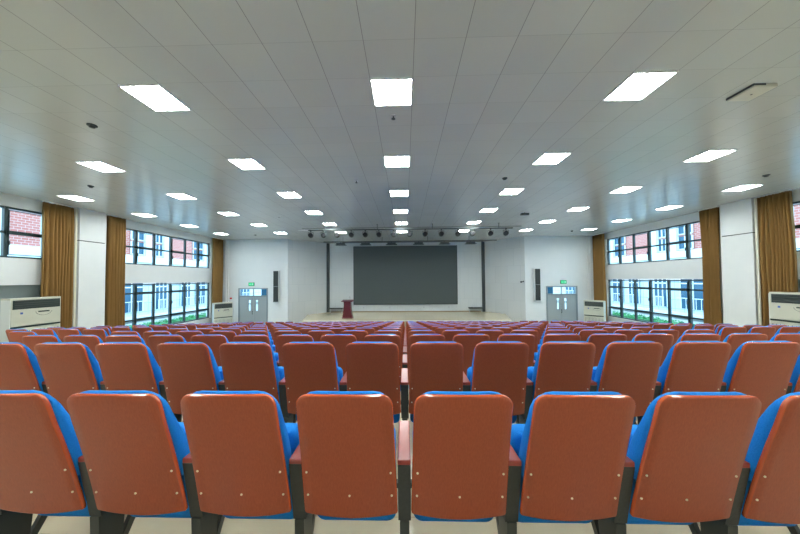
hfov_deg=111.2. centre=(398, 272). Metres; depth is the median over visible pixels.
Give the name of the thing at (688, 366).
cushion
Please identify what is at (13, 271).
wall
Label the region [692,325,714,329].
chair
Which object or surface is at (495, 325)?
chair
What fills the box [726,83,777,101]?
plate
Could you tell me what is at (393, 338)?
chair
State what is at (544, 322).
chair
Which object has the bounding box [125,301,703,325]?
ground
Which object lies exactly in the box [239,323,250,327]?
chair
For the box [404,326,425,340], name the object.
chair
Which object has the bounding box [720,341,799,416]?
chair
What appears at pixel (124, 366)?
chair
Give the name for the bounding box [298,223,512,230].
bar
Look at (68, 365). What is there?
seat back
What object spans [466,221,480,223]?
recessed light
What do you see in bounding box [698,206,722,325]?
curtain
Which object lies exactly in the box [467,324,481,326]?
chair
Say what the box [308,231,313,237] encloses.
spotlight
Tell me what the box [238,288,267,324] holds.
door
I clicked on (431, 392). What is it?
cushion
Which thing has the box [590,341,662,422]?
chair
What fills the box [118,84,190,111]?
recessed light
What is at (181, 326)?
chair
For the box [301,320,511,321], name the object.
trim
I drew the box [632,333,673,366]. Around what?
chair
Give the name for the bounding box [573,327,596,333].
chair
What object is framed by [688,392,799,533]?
chair
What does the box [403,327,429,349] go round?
chair
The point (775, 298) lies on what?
vent
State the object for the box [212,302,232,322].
air conditioner
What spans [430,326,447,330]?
chair
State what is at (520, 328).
chair
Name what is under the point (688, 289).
window
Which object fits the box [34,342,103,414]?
chair
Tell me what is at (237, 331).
chair
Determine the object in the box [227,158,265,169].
recessed light
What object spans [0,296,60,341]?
air conditioner
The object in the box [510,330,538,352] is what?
chair
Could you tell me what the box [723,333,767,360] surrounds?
chair
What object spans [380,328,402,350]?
chair
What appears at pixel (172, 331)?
chair
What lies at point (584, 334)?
chair
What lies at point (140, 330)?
chair
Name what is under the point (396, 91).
recessed light
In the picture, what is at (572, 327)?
chair
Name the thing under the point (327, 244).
trim
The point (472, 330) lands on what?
chair
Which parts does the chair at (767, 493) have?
panel, armrest, seat, backrest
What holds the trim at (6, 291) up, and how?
attached to the wall at (13, 271)
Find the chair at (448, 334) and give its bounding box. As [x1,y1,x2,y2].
[442,330,469,340]
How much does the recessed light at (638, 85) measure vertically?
0.021 m
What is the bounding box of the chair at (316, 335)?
[307,330,334,341]
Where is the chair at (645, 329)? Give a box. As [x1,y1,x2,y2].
[630,327,653,332]
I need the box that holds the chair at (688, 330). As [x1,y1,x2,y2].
[682,329,714,334]
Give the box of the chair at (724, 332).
[718,326,746,341]
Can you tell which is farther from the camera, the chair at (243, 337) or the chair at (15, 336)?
the chair at (15, 336)
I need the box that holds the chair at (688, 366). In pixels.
[633,341,730,424]
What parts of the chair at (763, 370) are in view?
panel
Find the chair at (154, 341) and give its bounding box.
[148,335,185,365]
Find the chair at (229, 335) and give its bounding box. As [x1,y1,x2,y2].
[208,331,235,341]
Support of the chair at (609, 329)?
on the floor
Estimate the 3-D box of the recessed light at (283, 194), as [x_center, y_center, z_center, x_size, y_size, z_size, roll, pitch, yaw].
[-3.573,-2.538,8.986,0.596,0.021,0.596,0,-1,1]
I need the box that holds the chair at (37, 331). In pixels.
[31,329,57,336]
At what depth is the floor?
1.69 m
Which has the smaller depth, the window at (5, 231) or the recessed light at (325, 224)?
the window at (5, 231)
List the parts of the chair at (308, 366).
armrest, panel, seat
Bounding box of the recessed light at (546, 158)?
[532,152,570,164]
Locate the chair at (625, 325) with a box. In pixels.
[621,323,636,328]
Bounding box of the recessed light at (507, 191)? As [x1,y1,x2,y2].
[499,188,524,194]
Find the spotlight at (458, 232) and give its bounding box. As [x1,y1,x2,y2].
[455,229,460,236]
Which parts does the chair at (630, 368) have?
panel, seat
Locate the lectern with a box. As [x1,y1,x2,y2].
[341,300,353,317]
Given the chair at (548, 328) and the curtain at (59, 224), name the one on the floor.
the chair at (548, 328)
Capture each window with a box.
[0,205,41,258]
[125,228,209,268]
[125,283,208,330]
[607,221,701,264]
[608,280,703,328]
[793,201,799,251]
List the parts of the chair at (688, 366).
panel, backrest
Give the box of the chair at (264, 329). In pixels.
[246,328,273,344]
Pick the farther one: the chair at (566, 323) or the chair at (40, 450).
the chair at (566, 323)
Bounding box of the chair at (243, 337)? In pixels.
[233,334,278,360]
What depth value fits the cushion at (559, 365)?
2.29 m
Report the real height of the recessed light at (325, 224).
0.021 m
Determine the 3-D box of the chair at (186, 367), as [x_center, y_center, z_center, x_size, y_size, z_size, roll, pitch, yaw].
[-1.865,1.111,2.572,0.539,1.016,0.543,0,-1,1]
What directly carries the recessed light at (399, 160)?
in the ceiling
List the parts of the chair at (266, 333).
backrest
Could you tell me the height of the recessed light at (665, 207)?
0.021 m
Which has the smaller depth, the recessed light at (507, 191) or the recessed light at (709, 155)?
the recessed light at (709, 155)
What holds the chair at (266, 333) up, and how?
on the floor
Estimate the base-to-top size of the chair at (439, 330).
1.016 m
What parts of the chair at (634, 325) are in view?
backrest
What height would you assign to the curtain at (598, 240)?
6.059 m
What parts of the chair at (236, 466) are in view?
armrest, panel, seat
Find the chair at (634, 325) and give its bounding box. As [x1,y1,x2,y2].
[631,324,649,327]
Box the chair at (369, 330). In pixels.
[353,328,374,334]
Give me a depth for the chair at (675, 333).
4.26 m
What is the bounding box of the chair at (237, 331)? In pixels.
[219,328,241,334]
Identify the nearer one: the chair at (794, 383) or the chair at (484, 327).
the chair at (794, 383)
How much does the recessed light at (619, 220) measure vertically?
0.021 m
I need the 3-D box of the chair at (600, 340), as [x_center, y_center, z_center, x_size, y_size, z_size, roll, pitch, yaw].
[2.480,1.246,3.508,0.539,1.016,0.543,0,-1,1]
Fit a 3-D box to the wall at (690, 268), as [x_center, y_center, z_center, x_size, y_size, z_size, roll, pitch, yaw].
[12.969,0.477,7.424,0.300,6.380,21.900,0,-1,1]
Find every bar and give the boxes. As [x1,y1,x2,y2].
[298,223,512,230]
[332,236,496,242]
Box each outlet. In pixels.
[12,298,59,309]
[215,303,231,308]
[585,301,602,306]
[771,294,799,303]
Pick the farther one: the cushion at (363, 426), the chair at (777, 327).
the chair at (777, 327)
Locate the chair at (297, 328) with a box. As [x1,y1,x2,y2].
[294,326,311,330]
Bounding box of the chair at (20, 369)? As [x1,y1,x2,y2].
[0,342,43,391]
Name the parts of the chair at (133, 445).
armrest, panel, seat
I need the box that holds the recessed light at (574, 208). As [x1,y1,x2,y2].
[567,207,589,210]
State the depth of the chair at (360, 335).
4.38 m
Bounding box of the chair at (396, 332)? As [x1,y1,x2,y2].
[374,330,402,358]
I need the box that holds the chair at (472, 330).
[463,327,484,333]
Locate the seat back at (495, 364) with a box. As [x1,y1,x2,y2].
[470,341,519,390]
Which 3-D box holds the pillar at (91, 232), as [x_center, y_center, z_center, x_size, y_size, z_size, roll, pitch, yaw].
[-12.217,0.319,10.809,0.299,5.509,0.920,0,-1,1]
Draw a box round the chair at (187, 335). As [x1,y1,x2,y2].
[175,331,203,341]
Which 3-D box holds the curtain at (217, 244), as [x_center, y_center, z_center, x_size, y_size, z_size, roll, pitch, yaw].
[-11.995,0.775,18.147,0.230,6.059,1.002,0,-1,1]
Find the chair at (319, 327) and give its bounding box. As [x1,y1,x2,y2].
[317,326,333,329]
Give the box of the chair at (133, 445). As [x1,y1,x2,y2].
[67,390,191,533]
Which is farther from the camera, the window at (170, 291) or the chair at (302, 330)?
the window at (170, 291)
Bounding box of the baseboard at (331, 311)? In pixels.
[331,311,480,311]
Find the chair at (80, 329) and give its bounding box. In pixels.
[68,327,86,334]
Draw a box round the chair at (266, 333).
[241,330,275,350]
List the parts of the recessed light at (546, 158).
lamp panel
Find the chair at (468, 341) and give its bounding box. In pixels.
[453,334,489,375]
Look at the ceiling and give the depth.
4.58 m
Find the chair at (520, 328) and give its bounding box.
[518,327,540,343]
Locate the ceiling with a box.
[0,0,799,242]
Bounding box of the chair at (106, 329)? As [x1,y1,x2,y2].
[90,327,110,335]
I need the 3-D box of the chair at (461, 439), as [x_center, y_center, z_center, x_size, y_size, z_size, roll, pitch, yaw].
[0.269,1.057,1.476,0.539,1.016,0.543,0,-1,1]
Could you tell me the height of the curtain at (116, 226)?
5.569 m
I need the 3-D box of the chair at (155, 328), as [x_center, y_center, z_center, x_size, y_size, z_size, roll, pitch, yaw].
[-6.709,2.006,7.898,0.539,1.016,0.543,0,-1,1]
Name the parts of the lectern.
panel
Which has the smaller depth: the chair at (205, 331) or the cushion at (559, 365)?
the cushion at (559, 365)
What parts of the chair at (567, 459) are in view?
panel, armrest, seat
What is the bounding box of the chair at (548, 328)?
[540,327,568,343]
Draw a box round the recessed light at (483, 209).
[480,208,497,211]
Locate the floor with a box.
[31,385,799,533]
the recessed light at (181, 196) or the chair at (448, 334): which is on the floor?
the chair at (448, 334)
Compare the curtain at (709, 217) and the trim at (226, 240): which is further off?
the trim at (226, 240)
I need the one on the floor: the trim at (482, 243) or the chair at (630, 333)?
the chair at (630, 333)
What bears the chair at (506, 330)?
on the floor
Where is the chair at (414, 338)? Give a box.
[402,334,444,384]
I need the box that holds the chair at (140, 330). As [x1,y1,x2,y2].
[133,327,153,341]
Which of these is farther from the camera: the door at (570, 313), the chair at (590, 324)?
the door at (570, 313)
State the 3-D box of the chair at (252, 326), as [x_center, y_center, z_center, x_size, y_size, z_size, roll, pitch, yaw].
[-3.377,1.808,6.775,0.539,1.016,0.543,0,-1,1]
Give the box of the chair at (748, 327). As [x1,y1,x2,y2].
[742,325,762,332]
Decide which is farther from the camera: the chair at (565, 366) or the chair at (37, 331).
the chair at (37, 331)
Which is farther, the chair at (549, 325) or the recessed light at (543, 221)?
the recessed light at (543, 221)
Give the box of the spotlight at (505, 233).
[503,228,508,235]
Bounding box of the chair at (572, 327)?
[569,325,588,330]
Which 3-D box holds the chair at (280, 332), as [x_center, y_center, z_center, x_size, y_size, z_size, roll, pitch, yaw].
[-1.811,1.453,4.654,0.539,1.016,0.543,0,-1,1]
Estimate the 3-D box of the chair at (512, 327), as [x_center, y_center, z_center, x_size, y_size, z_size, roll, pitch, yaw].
[2.561,1.759,6.630,0.539,1.016,0.543,0,-1,1]
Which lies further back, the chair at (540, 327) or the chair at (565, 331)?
the chair at (540, 327)
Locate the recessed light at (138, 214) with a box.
[131,213,157,216]
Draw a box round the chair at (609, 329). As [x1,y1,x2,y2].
[602,327,624,332]
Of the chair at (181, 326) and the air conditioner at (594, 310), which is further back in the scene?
the air conditioner at (594, 310)
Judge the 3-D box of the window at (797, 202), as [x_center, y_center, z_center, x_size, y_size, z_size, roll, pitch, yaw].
[12.887,-1.544,6.170,0.150,1.640,5.850,0,-1,1]
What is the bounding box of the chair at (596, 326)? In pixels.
[594,325,612,328]
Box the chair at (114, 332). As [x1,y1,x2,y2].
[111,331,140,336]
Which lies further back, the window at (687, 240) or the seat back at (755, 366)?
the window at (687, 240)
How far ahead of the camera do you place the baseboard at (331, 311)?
20.89 m
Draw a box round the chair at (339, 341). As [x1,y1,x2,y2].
[320,334,356,375]
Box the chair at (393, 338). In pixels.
[364,334,401,390]
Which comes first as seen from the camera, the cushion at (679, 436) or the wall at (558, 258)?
the cushion at (679, 436)
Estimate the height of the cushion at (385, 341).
0.486 m
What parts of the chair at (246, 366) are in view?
panel, seat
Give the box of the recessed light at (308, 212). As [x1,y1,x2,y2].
[305,211,322,214]
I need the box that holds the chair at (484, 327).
[477,326,494,329]
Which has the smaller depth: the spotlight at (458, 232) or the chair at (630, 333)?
the chair at (630, 333)
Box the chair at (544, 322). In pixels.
[538,321,548,328]
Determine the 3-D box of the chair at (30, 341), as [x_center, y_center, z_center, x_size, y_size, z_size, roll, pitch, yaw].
[-4.537,1.304,3.679,0.539,1.016,0.543,0,-1,1]
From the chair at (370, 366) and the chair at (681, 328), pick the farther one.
the chair at (681, 328)
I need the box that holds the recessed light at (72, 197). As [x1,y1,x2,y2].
[56,195,94,200]
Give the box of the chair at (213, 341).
[190,334,228,365]
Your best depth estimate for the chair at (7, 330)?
5.59 m
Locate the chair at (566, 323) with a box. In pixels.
[564,322,576,326]
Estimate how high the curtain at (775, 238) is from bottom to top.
5.189 m
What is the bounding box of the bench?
[468,307,482,311]
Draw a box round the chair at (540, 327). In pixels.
[524,325,541,338]
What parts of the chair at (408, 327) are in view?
backrest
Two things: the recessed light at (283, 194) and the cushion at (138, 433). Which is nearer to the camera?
the cushion at (138, 433)
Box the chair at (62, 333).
[57,329,81,341]
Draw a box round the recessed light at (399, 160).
[384,155,409,166]
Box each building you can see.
[0,208,260,322]
[553,203,799,321]
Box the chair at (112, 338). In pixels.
[105,335,145,344]
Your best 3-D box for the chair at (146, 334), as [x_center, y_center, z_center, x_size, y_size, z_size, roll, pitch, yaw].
[-3.971,1.470,4.707,0.539,1.016,0.543,0,-1,1]
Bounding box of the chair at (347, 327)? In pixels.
[339,326,356,329]
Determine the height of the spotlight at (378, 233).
0.369 m
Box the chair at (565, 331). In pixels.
[537,329,573,351]
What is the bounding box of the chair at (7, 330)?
[6,329,27,341]
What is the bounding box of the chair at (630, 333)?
[614,329,643,340]
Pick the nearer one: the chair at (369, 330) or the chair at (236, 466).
the chair at (236, 466)
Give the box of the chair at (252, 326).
[249,326,271,339]
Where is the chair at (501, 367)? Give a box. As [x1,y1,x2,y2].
[463,341,528,423]
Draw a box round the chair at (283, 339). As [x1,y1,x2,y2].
[276,334,313,366]
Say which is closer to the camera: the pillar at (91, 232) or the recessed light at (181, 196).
the recessed light at (181, 196)
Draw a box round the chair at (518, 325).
[507,324,522,327]
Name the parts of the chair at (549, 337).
backrest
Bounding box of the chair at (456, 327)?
[453,326,470,329]
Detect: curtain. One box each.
[40,200,77,328]
[104,214,125,327]
[212,237,222,302]
[592,233,607,320]
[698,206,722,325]
[754,189,797,325]
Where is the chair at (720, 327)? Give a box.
[715,325,737,333]
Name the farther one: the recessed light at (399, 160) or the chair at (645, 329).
the recessed light at (399, 160)
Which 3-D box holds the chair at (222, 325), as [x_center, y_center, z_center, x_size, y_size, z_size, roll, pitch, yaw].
[-6.083,2.343,9.965,0.605,1.016,0.543,0,-1,1]
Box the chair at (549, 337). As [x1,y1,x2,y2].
[533,333,580,366]
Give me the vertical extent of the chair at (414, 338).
1.016 m
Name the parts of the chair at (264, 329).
backrest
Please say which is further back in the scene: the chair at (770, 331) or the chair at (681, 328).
the chair at (681, 328)
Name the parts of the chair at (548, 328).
backrest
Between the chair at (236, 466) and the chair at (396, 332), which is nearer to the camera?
the chair at (236, 466)
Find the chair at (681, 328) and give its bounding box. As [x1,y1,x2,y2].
[669,325,690,338]
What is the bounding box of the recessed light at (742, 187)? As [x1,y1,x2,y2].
[721,184,763,191]
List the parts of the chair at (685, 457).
panel, armrest, seat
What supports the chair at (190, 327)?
on the floor
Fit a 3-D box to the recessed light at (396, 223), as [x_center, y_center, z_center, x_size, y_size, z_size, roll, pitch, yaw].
[0.144,-2.448,13.695,0.596,0.021,0.596,0,-1,1]
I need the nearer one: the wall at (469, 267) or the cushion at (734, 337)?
the cushion at (734, 337)
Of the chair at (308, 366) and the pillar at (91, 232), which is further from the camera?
the pillar at (91, 232)
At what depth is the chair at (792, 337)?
3.21 m
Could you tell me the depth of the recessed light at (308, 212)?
11.38 m
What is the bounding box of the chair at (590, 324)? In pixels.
[582,322,595,326]
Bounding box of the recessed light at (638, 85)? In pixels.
[602,70,678,100]
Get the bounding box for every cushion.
[0,390,82,474]
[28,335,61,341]
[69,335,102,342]
[81,390,189,475]
[166,342,220,390]
[194,390,291,474]
[227,342,279,391]
[241,334,274,354]
[289,342,339,389]
[307,391,395,456]
[352,341,391,342]
[416,341,456,342]
[424,391,499,394]
[519,391,619,476]
[532,341,585,391]
[586,333,618,341]
[594,341,652,391]
[627,392,745,479]
[632,333,665,340]
[657,341,720,393]
[718,326,740,335]
[723,333,760,341]
[745,392,799,481]
[770,333,799,340]
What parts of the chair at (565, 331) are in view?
backrest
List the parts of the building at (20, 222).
railing, railing, railing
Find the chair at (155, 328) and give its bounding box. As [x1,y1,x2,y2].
[152,326,168,330]
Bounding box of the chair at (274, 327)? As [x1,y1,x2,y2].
[271,326,288,339]
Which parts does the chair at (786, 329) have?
backrest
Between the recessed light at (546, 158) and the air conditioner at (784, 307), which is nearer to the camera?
the recessed light at (546, 158)
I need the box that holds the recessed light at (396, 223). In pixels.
[395,222,406,224]
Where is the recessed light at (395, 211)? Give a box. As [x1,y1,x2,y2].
[393,209,407,213]
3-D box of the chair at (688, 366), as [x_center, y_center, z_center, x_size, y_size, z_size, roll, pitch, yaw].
[2.454,1.075,2.467,0.539,1.016,0.543,0,-1,1]
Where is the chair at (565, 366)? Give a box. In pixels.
[516,341,595,423]
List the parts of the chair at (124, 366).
panel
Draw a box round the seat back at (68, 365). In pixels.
[45,342,103,389]
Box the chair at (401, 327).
[385,326,403,344]
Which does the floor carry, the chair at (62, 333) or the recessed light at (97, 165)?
the chair at (62, 333)
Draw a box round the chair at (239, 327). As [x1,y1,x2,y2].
[227,326,245,331]
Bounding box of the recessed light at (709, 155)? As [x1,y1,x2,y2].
[682,149,737,161]
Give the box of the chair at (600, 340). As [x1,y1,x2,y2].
[586,333,626,366]
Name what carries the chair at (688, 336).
on the floor
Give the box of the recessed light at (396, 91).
[370,77,412,106]
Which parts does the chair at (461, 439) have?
armrest, panel, seat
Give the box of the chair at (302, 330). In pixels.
[299,328,320,333]
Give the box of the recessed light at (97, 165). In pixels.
[75,161,125,171]
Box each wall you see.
[0,193,211,324]
[222,239,287,322]
[288,239,326,322]
[330,242,481,310]
[484,237,525,321]
[524,236,593,321]
[604,189,799,323]
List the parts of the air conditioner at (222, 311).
trim, intake panel, panel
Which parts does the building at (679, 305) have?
railing, railing, railing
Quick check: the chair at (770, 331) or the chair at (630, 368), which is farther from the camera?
the chair at (770, 331)
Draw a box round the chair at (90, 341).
[63,335,102,360]
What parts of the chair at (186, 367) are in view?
panel, seat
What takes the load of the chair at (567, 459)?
on the floor
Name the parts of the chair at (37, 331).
backrest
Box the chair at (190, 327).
[184,325,196,330]
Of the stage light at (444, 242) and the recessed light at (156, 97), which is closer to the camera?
the recessed light at (156, 97)
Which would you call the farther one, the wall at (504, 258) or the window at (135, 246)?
the wall at (504, 258)
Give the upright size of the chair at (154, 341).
1.016 m
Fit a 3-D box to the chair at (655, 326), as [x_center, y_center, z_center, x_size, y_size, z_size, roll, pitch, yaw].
[7.026,1.893,7.563,0.539,1.016,0.543,0,-1,1]
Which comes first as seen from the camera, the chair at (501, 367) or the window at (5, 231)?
the chair at (501, 367)
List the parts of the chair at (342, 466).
armrest, panel, seat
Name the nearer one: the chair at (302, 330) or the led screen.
the chair at (302, 330)
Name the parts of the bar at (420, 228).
cable rail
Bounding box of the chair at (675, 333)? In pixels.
[649,329,678,345]
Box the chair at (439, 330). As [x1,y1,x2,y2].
[435,327,456,334]
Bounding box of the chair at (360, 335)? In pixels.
[341,330,367,341]
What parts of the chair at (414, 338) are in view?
armrest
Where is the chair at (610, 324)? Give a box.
[604,323,619,326]
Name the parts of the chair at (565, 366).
panel, armrest, seat, backrest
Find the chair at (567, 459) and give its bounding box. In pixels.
[496,391,635,533]
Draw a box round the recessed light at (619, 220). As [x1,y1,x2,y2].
[612,219,631,221]
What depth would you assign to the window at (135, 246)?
14.71 m
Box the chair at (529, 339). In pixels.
[497,334,535,366]
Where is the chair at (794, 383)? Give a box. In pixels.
[786,355,799,393]
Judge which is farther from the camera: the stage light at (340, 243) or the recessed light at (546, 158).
the stage light at (340, 243)
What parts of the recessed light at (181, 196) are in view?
lamp panel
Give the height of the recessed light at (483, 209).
0.021 m
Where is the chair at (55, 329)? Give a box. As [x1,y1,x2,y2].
[47,327,64,334]
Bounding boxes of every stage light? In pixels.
[336,242,346,245]
[413,241,423,244]
[439,241,449,244]
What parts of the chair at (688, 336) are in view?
backrest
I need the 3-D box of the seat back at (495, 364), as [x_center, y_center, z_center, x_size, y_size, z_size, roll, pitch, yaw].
[0.862,0.820,2.367,0.458,0.486,0.214,0,-1,1]
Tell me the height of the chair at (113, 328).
1.016 m
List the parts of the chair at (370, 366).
panel, armrest, seat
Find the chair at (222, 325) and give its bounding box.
[221,324,233,327]
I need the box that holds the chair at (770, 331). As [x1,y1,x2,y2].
[748,326,775,340]
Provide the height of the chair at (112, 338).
1.016 m
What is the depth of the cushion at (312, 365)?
2.34 m
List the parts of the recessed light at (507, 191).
lamp panel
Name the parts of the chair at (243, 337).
backrest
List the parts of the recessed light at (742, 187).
lamp panel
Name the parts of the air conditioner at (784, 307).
trim, intake panel, panel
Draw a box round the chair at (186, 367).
[157,342,223,421]
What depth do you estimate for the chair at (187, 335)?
4.44 m
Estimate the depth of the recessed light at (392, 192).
8.84 m
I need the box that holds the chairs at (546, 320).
[240,320,574,326]
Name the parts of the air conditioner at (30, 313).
trim, panel, intake panel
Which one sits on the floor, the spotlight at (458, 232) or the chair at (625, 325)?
the chair at (625, 325)
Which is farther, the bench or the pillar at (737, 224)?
the bench
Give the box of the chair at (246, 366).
[218,342,284,407]
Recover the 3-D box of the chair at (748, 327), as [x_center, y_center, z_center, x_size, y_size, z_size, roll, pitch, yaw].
[8.079,1.714,6.495,0.539,1.016,0.543,0,-1,1]
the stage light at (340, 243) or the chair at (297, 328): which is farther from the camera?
the stage light at (340, 243)
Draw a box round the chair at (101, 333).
[83,329,107,342]
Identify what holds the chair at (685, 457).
on the floor
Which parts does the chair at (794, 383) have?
panel, backrest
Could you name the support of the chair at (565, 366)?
on the floor
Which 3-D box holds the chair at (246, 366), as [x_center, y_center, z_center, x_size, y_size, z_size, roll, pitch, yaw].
[-1.325,1.106,2.559,0.539,1.016,0.543,0,-1,1]
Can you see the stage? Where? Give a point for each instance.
(327, 316)
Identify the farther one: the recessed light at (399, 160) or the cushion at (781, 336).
the recessed light at (399, 160)
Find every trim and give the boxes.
[0,285,40,298]
[225,240,228,301]
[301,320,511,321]
[326,243,329,311]
[481,242,485,311]
[586,236,591,299]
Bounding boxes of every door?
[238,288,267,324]
[546,286,577,323]
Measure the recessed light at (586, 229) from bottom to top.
0.021 m
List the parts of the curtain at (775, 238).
rail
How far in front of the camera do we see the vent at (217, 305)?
16.96 m
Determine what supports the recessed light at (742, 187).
in the ceiling
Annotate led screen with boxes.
[353,245,457,304]
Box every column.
[261,289,265,294]
[548,287,552,293]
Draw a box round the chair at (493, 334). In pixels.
[476,330,503,340]
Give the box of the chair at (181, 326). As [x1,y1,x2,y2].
[170,325,187,328]
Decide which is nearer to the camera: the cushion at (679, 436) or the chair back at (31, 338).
the cushion at (679, 436)
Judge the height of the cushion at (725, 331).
0.486 m
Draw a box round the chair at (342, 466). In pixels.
[289,391,397,533]
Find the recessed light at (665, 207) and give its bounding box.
[655,205,683,209]
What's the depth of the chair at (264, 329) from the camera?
5.48 m
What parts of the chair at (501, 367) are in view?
armrest, panel, seat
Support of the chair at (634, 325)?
on the floor
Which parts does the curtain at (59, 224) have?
rail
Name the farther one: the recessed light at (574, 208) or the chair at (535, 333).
the recessed light at (574, 208)
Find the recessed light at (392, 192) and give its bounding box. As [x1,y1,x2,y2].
[390,190,408,195]
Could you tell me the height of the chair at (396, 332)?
1.016 m
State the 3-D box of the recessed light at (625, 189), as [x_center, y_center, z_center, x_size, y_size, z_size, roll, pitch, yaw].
[7.224,-2.626,8.723,0.596,0.021,0.596,0,-1,1]
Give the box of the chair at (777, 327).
[768,325,786,332]
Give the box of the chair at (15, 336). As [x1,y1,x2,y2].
[8,331,36,343]
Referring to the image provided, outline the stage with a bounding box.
[302,312,510,326]
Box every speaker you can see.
[273,271,279,301]
[533,269,540,300]
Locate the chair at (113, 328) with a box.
[112,327,131,331]
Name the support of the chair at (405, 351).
on the floor
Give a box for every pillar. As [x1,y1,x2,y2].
[72,208,106,328]
[719,198,758,326]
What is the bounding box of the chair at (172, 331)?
[166,328,188,334]
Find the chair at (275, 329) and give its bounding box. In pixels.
[272,328,293,344]
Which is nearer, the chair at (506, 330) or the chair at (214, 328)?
the chair at (506, 330)
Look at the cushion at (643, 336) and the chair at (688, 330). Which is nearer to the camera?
the cushion at (643, 336)
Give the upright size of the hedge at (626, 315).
1.009 m
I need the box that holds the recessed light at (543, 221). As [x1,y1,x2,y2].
[538,220,555,222]
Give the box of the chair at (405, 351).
[403,330,435,367]
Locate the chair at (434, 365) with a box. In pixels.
[401,341,462,421]
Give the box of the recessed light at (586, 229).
[580,228,597,230]
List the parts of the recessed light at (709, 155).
lamp panel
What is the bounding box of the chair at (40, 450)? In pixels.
[0,390,90,533]
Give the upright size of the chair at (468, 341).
1.016 m
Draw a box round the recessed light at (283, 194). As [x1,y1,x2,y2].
[276,192,301,197]
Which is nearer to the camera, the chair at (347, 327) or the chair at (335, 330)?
the chair at (335, 330)
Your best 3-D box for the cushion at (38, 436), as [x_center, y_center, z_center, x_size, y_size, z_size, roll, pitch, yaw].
[-1.863,0.806,1.389,0.458,0.486,0.214,0,-1,1]
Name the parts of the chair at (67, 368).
panel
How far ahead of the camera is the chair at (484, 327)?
6.39 m
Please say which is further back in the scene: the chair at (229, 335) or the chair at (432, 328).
the chair at (432, 328)
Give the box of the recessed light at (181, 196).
[166,193,196,199]
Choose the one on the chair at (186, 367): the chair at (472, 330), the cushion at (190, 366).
the cushion at (190, 366)
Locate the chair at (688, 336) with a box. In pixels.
[677,333,720,342]
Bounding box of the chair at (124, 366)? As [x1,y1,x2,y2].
[95,342,162,395]
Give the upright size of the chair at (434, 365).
1.016 m
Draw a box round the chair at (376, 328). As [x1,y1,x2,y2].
[362,326,379,330]
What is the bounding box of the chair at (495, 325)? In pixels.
[487,324,502,326]
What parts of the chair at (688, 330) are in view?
backrest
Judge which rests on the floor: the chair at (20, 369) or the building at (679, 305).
the chair at (20, 369)
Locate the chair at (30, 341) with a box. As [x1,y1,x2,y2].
[22,335,61,355]
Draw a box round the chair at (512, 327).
[500,326,518,329]
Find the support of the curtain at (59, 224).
hanging from the ceiling
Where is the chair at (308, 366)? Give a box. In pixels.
[279,342,342,422]
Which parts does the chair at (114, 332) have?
backrest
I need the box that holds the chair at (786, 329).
[774,326,799,335]
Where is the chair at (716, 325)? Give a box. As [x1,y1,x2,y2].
[714,324,732,330]
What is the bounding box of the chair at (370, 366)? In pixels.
[339,341,400,422]
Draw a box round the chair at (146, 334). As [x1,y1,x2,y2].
[143,331,171,346]
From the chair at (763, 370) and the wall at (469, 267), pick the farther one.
the wall at (469, 267)
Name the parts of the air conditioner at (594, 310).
intake panel, panel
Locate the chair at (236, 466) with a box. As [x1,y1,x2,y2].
[180,390,298,533]
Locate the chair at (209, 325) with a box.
[199,324,212,327]
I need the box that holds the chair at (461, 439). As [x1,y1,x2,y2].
[397,391,512,533]
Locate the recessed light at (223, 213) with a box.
[217,212,239,215]
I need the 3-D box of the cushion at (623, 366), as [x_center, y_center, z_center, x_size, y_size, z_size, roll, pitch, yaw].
[1.941,0.811,2.341,0.458,0.486,0.214,0,-1,1]
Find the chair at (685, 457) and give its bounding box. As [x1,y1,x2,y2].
[591,392,761,533]
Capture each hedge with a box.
[126,313,205,328]
[612,311,701,325]
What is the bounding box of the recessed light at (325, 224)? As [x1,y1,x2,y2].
[322,223,336,225]
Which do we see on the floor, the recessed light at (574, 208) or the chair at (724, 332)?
the chair at (724, 332)
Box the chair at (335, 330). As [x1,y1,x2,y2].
[326,328,347,333]
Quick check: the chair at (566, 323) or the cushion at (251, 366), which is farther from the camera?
the chair at (566, 323)
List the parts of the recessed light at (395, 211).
lamp panel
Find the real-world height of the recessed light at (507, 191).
0.021 m
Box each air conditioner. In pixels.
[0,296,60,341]
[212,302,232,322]
[583,300,605,321]
[768,292,799,325]
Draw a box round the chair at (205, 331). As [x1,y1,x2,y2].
[193,328,214,334]
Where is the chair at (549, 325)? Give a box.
[541,325,564,338]
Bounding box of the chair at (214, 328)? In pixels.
[205,327,221,330]
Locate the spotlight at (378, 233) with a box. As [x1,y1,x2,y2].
[376,230,381,236]
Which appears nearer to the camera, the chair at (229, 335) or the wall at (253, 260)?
the chair at (229, 335)
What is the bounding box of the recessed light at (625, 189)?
[609,186,642,192]
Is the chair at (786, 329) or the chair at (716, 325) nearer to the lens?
the chair at (786, 329)
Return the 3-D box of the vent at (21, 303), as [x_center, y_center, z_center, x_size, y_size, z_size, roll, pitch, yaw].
[-11.768,1.023,8.944,0.021,0.280,1.150,0,-1,1]
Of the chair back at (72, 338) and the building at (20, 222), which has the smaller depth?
the chair back at (72, 338)
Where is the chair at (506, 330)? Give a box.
[490,327,512,333]
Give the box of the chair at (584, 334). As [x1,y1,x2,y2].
[578,329,608,340]
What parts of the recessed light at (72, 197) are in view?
lamp panel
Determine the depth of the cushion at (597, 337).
3.26 m
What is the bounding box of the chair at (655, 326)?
[652,324,670,328]
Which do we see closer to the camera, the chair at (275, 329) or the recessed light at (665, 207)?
the chair at (275, 329)
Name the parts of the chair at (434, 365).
panel, armrest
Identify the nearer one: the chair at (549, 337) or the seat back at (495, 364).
the seat back at (495, 364)
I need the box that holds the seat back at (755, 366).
[722,341,789,391]
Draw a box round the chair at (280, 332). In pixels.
[274,330,301,352]
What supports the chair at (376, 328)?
on the floor
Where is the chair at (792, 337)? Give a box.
[770,333,799,355]

